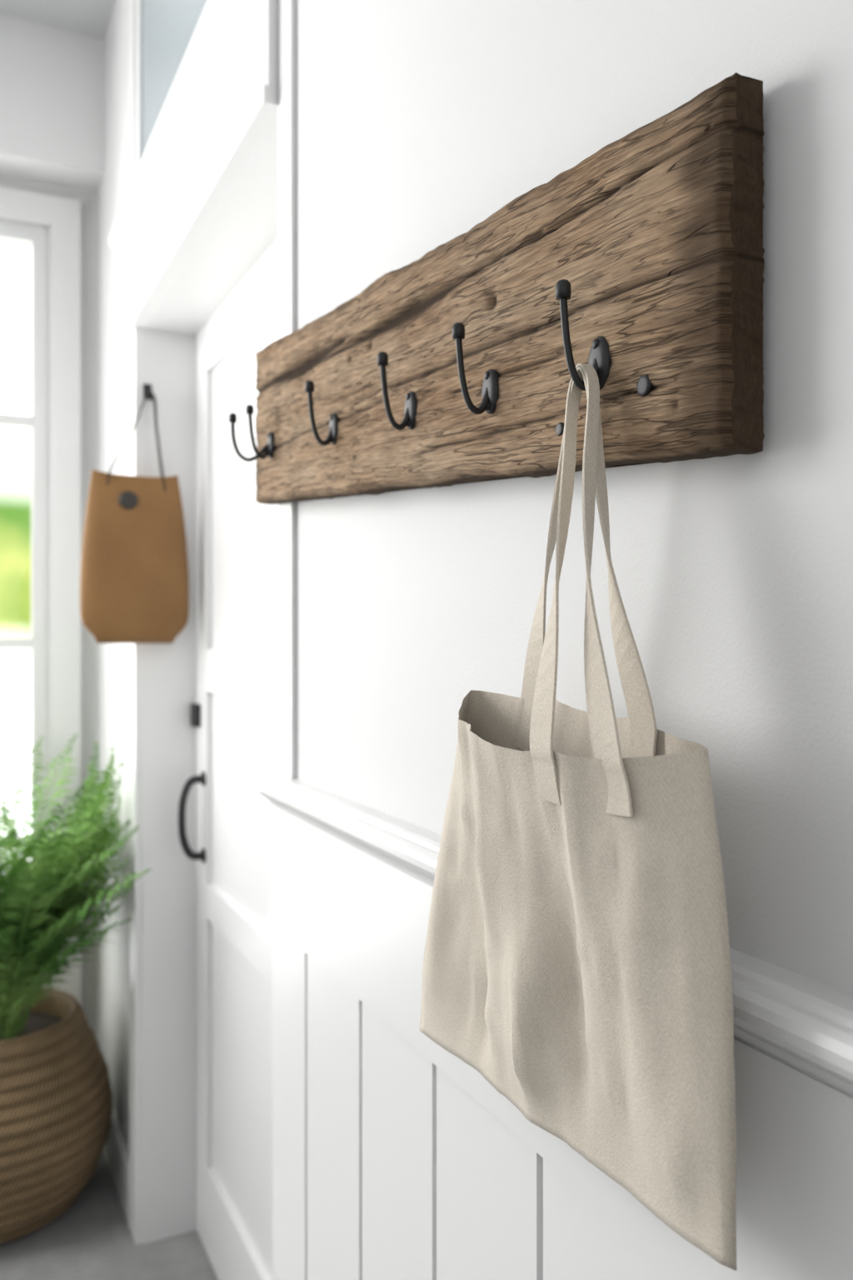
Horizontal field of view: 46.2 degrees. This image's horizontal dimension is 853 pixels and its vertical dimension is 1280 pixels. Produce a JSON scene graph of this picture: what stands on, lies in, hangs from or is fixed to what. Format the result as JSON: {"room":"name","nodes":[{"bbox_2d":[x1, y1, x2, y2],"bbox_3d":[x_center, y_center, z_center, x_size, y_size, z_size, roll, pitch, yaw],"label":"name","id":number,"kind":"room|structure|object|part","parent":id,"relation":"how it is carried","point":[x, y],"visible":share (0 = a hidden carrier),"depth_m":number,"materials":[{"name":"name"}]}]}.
{"room":"entryway","nodes":[
{"label":"entryway","id":0,"kind":"room"},
{"bbox_2d":[0,175,97,1039],"bbox_3d":[-1.841,-0.150,2.531,1.910,3.000,0.160,0,0,-26],"label":"window casing","id":1,"kind":"structure","parent":0,"point":[88,200],"depth_m":2.87,"materials":[{"name":"white paint"}]},
{"bbox_2d":[0,185,80,1004],"bbox_3d":[-1.494,-0.016,2.621,1.151,2.463,0.120,0,0,-26],"label":"window","id":2,"kind":"structure","parent":1,"relation":"in","point":[62,215],"depth_m":2.82,"materials":[{"name":"white paint"}]},
{"bbox_3d":[-1.508,-0.033,2.650,0.950,2.267,0.055,0,0,-26],"label":"frame","id":3,"kind":"part","parent":2,"relation":"part of","materials":[{"name":"white paint"}]},
{"bbox_2d":[0,13,104,194],"bbox_3d":[-1.703,-1.466,2.431,1.750,0.367,0.140,0,0,-26],"label":"wall","id":4,"kind":"structure","parent":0,"point":[52,78],"depth_m":2.70,"materials":[{"name":"white paint"}]},
{"bbox_2d":[0,0,114,39],"bbox_3d":[-0.797,-1.700,0.558,2.070,0.100,4.620,0,0,-26],"label":"ceiling","id":5,"kind":"structure","parent":0,"point":[89,17],"depth_m":2.63,"materials":[{"name":"white paint"}]},
{"bbox_2d":[0,1149,218,1279],"bbox_3d":[-0.797,1.400,0.558,2.070,0.100,4.620,0,0,-26],"label":"floor","id":6,"kind":"structure","parent":0,"point":[92,1239],"depth_m":2.21,"materials":[{"name":"grey concrete"}]},
{"bbox_2d":[0,986,112,1243],"bbox_3d":[-1.038,1.121,2.386,0.551,0.458,0.551,0,0,-26],"label":"woven basket","id":7,"kind":"object","parent":6,"relation":"on","point":[56,1092],"visible":0.98,"depth_m":2.25,"materials":[{"name":"brown wicker"}]},
{"bbox_2d":[0,735,152,1040],"bbox_3d":[-1.045,0.594,2.239,0.674,0.702,1.002,0,0,-26],"label":"fern plant","id":8,"kind":"object","parent":7,"relation":"on","point":[40,902],"visible":1,"depth_m":2.28,"materials":[{"name":"green plant"}]},
{"bbox_2d":[97,0,852,1149],"bbox_3d":[0.062,-0.150,0.975,0.160,3.000,4.620,0,0,-26],"label":"wall","id":9,"kind":"structure","parent":0,"point":[418,121],"depth_m":0.71,"materials":[{"name":"white paint"}]},
{"bbox_2d":[103,1106,129,1228],"bbox_3d":[-0.814,1.285,2.584,0.016,0.130,0.639,0,0,-26],"label":"baseboard","id":10,"kind":"structure","parent":9,"relation":"attached to","point":[116,1149],"depth_m":2.43,"materials":[{"name":"white paint"}]},
{"bbox_2d":[129,0,141,1244],"bbox_3d":[-0.660,-0.150,2.268,0.014,3.000,0.075,0,0,-26],"label":"trim","id":11,"kind":"structure","parent":9,"relation":"attached to","point":[135,338],"depth_m":2.24,"materials":[{"name":"white paint"}]},
{"bbox_2d":[135,0,207,171],"bbox_3d":[-0.418,-1.245,1.770,0.012,0.610,1.033,0,0,-26],"label":"window","id":12,"kind":"structure","parent":9,"relation":"in","point":[165,29],"depth_m":2.06,"materials":[{"name":"glass"}]},
{"bbox_3d":[-0.418,-1.245,1.770,0.012,0.610,1.033,0,0,-26],"label":"frame","id":13,"kind":"part","parent":12,"relation":"part of","materials":[{"name":"white paint"}]},
{"bbox_2d":[109,0,278,336],"bbox_3d":[-0.456,-0.811,1.803,0.060,0.229,1.129,0,0,-26],"label":"trim","id":14,"kind":"structure","parent":9,"relation":"attached to","point":[222,101],"depth_m":1.62,"materials":[{"name":"white paint"}]},
{"bbox_2d":[141,115,278,1279],"bbox_3d":[-0.338,0.325,1.808,0.165,2.051,1.035,0,0,-26],"label":"door","id":15,"kind":"structure","parent":9,"relation":"in","point":[210,695],"depth_m":2.15,"materials":[{"name":"white paint"}]},
{"bbox_2d":[143,383,152,399],"bbox_3d":[-0.616,-0.554,2.221,0.018,0.038,0.046,0,0,-26],"label":"wall hook","id":16,"kind":"object","parent":15,"relation":"attached to","point":[147,387],"visible":0.89,"depth_m":2.23,"materials":[{"name":"black metal"}]},
{"bbox_2d":[80,391,189,643],"bbox_3d":[-0.634,-0.271,2.179,0.231,0.557,0.066,0,0,-31],"label":"tote bag","id":17,"kind":"object","parent":16,"relation":"hanging from","point":[134,572],"visible":1,"depth_m":2.15,"materials":[{"name":"brown leather"}]},
{"bbox_3d":[-0.532,0.319,2.230,0.059,0.348,0.097,0,0,-26],"label":"handle","id":18,"kind":"part","parent":15,"relation":"part of","materials":[{"name":"black metal"}]},
{"bbox_3d":[-0.284,0.323,1.834,0.044,2.046,1.033,0,0,-26],"label":"panel","id":19,"kind":"part","parent":15,"relation":"part of","materials":[{"name":"white paint"}]},
{"bbox_2d":[278,0,296,778],"bbox_3d":[-0.178,-0.738,1.281,0.007,1.824,0.055,0,0,-26],"label":"trim","id":20,"kind":"structure","parent":9,"relation":"attached to","point":[287,8],"depth_m":1.26,"materials":[{"name":"white paint"}]},
{"bbox_2d":[229,72,764,504],"bbox_3d":[-0.034,-0.238,0.911,0.084,0.275,0.871,0,0,-27],"label":"coat rack","id":21,"kind":"object","parent":9,"relation":"attached to","point":[640,262],"visible":1,"depth_m":0.66,"materials":[{"name":"brown wood"}]},
{"bbox_2d":[419,363,736,1270],"bbox_3d":[0.058,0.068,0.621,0.071,0.474,0.343,0,0,-26],"label":"canvas tote bag","id":22,"kind":"object","parent":21,"relation":"hanging from","point":[577,958],"visible":1,"depth_m":0.55,"materials":[{"name":"beige fabric"}]},
{"bbox_2d":[257,773,852,1279],"bbox_3d":[0.355,0.762,0.146,0.035,1.176,2.562,0,0,-26],"label":"wainscoting","id":23,"kind":"structure","parent":9,"relation":"attached to","point":[394,1157],"depth_m":0.88,"materials":[{"name":"white paint"}]},
{"label":"outside","id":24,"kind":"structure","parent":0,"visible":0},
{"bbox_2d":[0,243,30,892],"bbox_3d":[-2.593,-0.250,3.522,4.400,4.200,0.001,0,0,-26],"label":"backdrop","id":25,"kind":"structure","parent":24,"point":[15,261],"depth_m":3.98,"materials":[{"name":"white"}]}
]}

